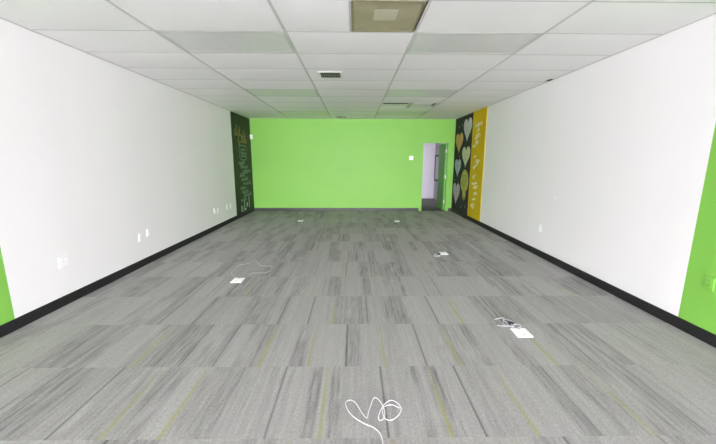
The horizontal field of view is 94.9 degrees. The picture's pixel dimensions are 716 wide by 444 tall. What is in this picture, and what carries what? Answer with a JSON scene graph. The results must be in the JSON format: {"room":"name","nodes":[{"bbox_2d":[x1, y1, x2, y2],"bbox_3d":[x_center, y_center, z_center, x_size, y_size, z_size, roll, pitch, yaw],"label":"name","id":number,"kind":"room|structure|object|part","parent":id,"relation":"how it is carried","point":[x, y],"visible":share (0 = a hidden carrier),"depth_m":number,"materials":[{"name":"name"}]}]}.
{"room":"empty office room","nodes":[
{"label":"empty office room","id":0,"kind":"room"},
{"bbox_2d":[0,19,236,324],"bbox_3d":[-3.069,-0.026,-0.069,0.120,3.035,19.947,0,11,-1],"label":"wall","id":1,"kind":"structure","parent":0,"point":[96,154],"depth_m":3.73,"materials":[{"name":"white paint"}]},
{"bbox_2d":[58,255,69,268],"bbox_3d":[-3.046,0.411,3.407,0.012,0.115,0.116,0,11,-1],"label":"wall outlet","id":2,"kind":"object","parent":1,"relation":"attached to","point":[63,261],"visible":1,"depth_m":3.40,"materials":[{"name":"white paint"}]},
{"bbox_2d":[0,208,253,337],"bbox_3d":[-3.006,1.426,0.141,0.012,0.102,19.827,0,11,-1],"label":"baseboard","id":3,"kind":"structure","parent":1,"relation":"attached to","point":[15,324],"depth_m":3.77,"materials":[{"name":"black plastic"}]},
{"bbox_2d":[138,233,142,241],"bbox_3d":[-3.060,0.217,4.625,0.012,0.115,0.070,0,11,-1],"label":"wall outlet","id":4,"kind":"object","parent":1,"relation":"attached to","point":[139,234],"visible":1,"depth_m":4.62,"materials":[{"name":"white plastic"}]},
{"bbox_2d":[230,111,253,214],"bbox_3d":[-3.110,-1.563,8.926,0.016,2.559,1.456,0,11,-1],"label":"chalkboard","id":5,"kind":"object","parent":1,"relation":"attached to","point":[240,125],"visible":1,"depth_m":8.83,"materials":[{"name":"black paint"}]},
{"bbox_2d":[249,119,455,210],"bbox_3d":[-0.150,-1.809,9.719,5.954,2.975,0.120,0,11,-1],"label":"wall","id":6,"kind":"structure","parent":0,"point":[297,163],"depth_m":9.66,"materials":[{"name":"green paint"}]},
{"bbox_2d":[254,208,418,210],"bbox_3d":[-0.644,-0.379,9.912,4.948,0.090,0.012,0,11,-1],"label":"baseboard","id":7,"kind":"structure","parent":6,"relation":"attached to","point":[255,209],"depth_m":9.91,"materials":[{"name":"grey plastic"}]},
{"bbox_2d":[419,139,451,210],"bbox_3d":[2.274,-1.447,10.183,0.883,2.105,0.887,0,11,-1],"label":"door","id":8,"kind":"structure","parent":6,"relation":"in","point":[443,176],"depth_m":9.87,"materials":[{"name":"green paint"}]},
{"bbox_2d":[0,211,715,443],"bbox_3d":[-0.036,1.477,0.186,5.954,0.001,19.827,0,11,-1],"label":"floor","id":9,"kind":"structure","parent":0,"point":[360,307],"depth_m":2.63,"materials":[{"name":"carpet"}]},
{"bbox_2d":[230,278,244,282],"bbox_3d":[-1.514,0.732,4.141,0.132,0.012,0.165,0,11,-1],"label":"floor outlet","id":10,"kind":"object","parent":9,"relation":"on","point":[235,280],"visible":1,"depth_m":4.11,"materials":[{"name":"white plastic"}]},
{"bbox_2d":[345,397,401,443],"bbox_3d":[0.097,1.172,1.779,0.343,0.020,0.627,0,11,-1],"label":"cable","id":11,"kind":"object","parent":9,"relation":"on","point":[383,406],"visible":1,"depth_m":1.97,"materials":[{"name":"white plastic"}]},
{"bbox_2d":[494,318,521,327],"bbox_3d":[1.381,0.932,3.066,0.207,0.027,0.206,0,11,-1],"label":"cable tangle","id":12,"kind":"object","parent":9,"relation":"on","point":[511,324],"visible":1,"depth_m":3.02,"materials":[{"name":"white plastic"}]},
{"bbox_2d":[510,328,532,336],"bbox_3d":[1.438,0.971,2.892,0.135,0.012,0.145,0,11,-1],"label":"floor outlet","id":13,"kind":"object","parent":9,"relation":"on","point":[519,332],"visible":1,"depth_m":2.89,"materials":[{"name":"white plastic"}]},
{"bbox_2d":[0,0,715,118],"bbox_3d":[-0.028,-1.323,-0.350,5.954,0.367,20.097,0,11,-1],"label":"ceiling","id":14,"kind":"structure","parent":0,"point":[553,56],"depth_m":3.39,"materials":[{"name":"tile"}]},
{"bbox_2d":[157,31,294,52],"bbox_3d":[-1.294,-1.885,3.374,1.191,0.091,0.604,0,11,-1],"label":"ceiling light","id":15,"kind":"object","parent":14,"relation":"attached to","point":[190,41],"visible":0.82,"depth_m":3.34,"materials":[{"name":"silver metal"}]},
{"bbox_2d":[245,89,318,95],"bbox_3d":[-1.324,-2.347,5.859,1.191,0.091,0.604,0,11,-1],"label":"ceiling light","id":16,"kind":"object","parent":14,"relation":"attached to","point":[256,92],"visible":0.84,"depth_m":5.83,"materials":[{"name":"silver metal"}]},
{"bbox_2d":[279,111,328,114],"bbox_3d":[-1.354,-2.810,8.344,1.191,0.091,0.604,0,11,-1],"label":"ceiling light","id":17,"kind":"object","parent":14,"relation":"attached to","point":[282,112],"visible":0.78,"depth_m":8.26,"materials":[{"name":"white plastic"}]},
{"bbox_2d":[318,72,342,77],"bbox_3d":[-0.385,-2.068,4.626,0.330,0.007,0.330,0,11,-1],"label":"ceiling vent","id":18,"kind":"object","parent":14,"relation":"in","point":[321,74],"visible":1,"depth_m":4.59,"materials":[{"name":"white metal"}]},
{"bbox_2d":[0,0,715,118],"bbox_3d":[-0.029,-1.160,-0.304,5.954,0.026,19.827,0,11,-1],"label":"trim","id":19,"kind":"structure","parent":14,"relation":"attached to","point":[428,3],"depth_m":3.41,"materials":[{"name":"silver metal"}]},
{"bbox_2d":[352,0,426,31],"bbox_3d":[0.232,-1.730,2.778,0.567,0.014,0.608,0,11,-1],"label":"recessed light","id":20,"kind":"object","parent":14,"relation":"in","point":[367,15],"visible":1,"depth_m":2.73,"materials":[{"name":"beige"}]},
{"bbox_2d":[377,112,425,114],"bbox_3d":[1.084,-2.809,8.374,1.191,0.091,0.604,0,11,-1],"label":"ceiling light","id":21,"kind":"object","parent":14,"relation":"attached to","point":[378,113],"visible":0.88,"depth_m":8.38,"materials":[{"name":"white plastic"}]},
{"bbox_2d":[381,103,438,107],"bbox_3d":[1.099,-2.556,7.136,1.191,0.056,0.604,0,11,-1],"label":"ceiling light","id":22,"kind":"object","parent":14,"relation":"attached to","point":[394,105],"visible":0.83,"depth_m":7.15,"materials":[{"name":"white plastic"}]},
{"bbox_3d":[0.795,-2.556,7.223,0.546,0.005,0.384,0,11,-1],"label":"panel","id":23,"kind":"part","parent":22,"relation":"part of","materials":[{"name":"white plastic"}]},
{"bbox_2d":[385,90,457,96],"bbox_3d":[1.114,-2.347,5.889,1.191,0.091,0.604,0,11,-1],"label":"ceiling light","id":24,"kind":"object","parent":14,"relation":"attached to","point":[391,93],"visible":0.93,"depth_m":5.89,"materials":[{"name":"white plastic"}]},
{"bbox_2d":[406,24,540,53],"bbox_3d":[1.144,-1.885,3.404,1.191,0.091,0.604,0,11,-1],"label":"ceiling light","id":25,"kind":"object","parent":14,"relation":"attached to","point":[422,43],"visible":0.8,"depth_m":3.38,"materials":[{"name":"white plastic"}]},
{"bbox_2d":[422,143,435,197],"bbox_3d":[2.096,-2.241,13.097,2.108,2.600,0.100,0,11,-1],"label":"wall","id":26,"kind":"structure","parent":0,"point":[429,148],"depth_m":13.09,"materials":[{"name":"grey paint"}]},
{"bbox_2d":[421,198,443,210],"bbox_3d":[2.113,-0.629,11.676,2.108,0.050,3.483,0,11,-1],"label":"floor","id":27,"kind":"structure","parent":0,"point":[428,204],"depth_m":11.18,"materials":[{"name":"carpet"}]},
{"bbox_2d":[433,143,446,199],"bbox_3d":[3.120,-1.933,11.456,0.100,2.600,3.263,0,11,-1],"label":"wall","id":28,"kind":"structure","parent":0,"point":[437,144],"depth_m":12.79,"materials":[{"name":"grey paint"}]},
{"bbox_2d":[434,155,438,180],"bbox_3d":[3.042,-2.063,12.592,0.030,1.000,0.800,0,11,-1],"label":"picture frame","id":29,"kind":"object","parent":28,"relation":"attached to","point":[436,156],"visible":0.48,"depth_m":12.74,"materials":[{"name":"grey"}]},
{"bbox_2d":[480,14,715,334],"bbox_3d":[3.004,-0.025,0.005,0.120,3.035,19.947,0,11,-1],"label":"wall","id":30,"kind":"structure","parent":0,"point":[624,143],"depth_m":3.58,"materials":[{"name":"white paint"}]},
{"bbox_2d":[451,112,473,214],"bbox_3d":[2.829,-1.562,8.991,0.014,2.561,1.412,0,11,-1],"label":"mural","id":31,"kind":"object","parent":30,"relation":"attached to","point":[464,125],"visible":1,"depth_m":8.89,"materials":[{"name":"black paint"}]},
{"bbox_2d":[467,107,487,220],"bbox_3d":[2.843,-1.355,7.879,0.012,2.561,0.840,0,11,-1],"label":"panel","id":32,"kind":"object","parent":30,"relation":"attached to","point":[480,116],"visible":1,"depth_m":7.81,"materials":[{"name":"paint"}]},
{"bbox_2d":[451,208,715,347],"bbox_3d":[2.935,1.428,0.213,0.012,0.102,19.827,0,11,-1],"label":"baseboard","id":33,"kind":"structure","parent":30,"relation":"attached to","point":[689,328],"depth_m":3.63,"materials":[{"name":"black plastic"}]},
{"bbox_2d":[704,275,715,290],"bbox_3d":[2.905,0.505,2.718,0.012,0.115,0.070,0,11,-1],"label":"wall outlet","id":34,"kind":"object","parent":30,"relation":"attached to","point":[709,283],"visible":1,"depth_m":2.71,"materials":[{"name":"green paint"}]}
]}

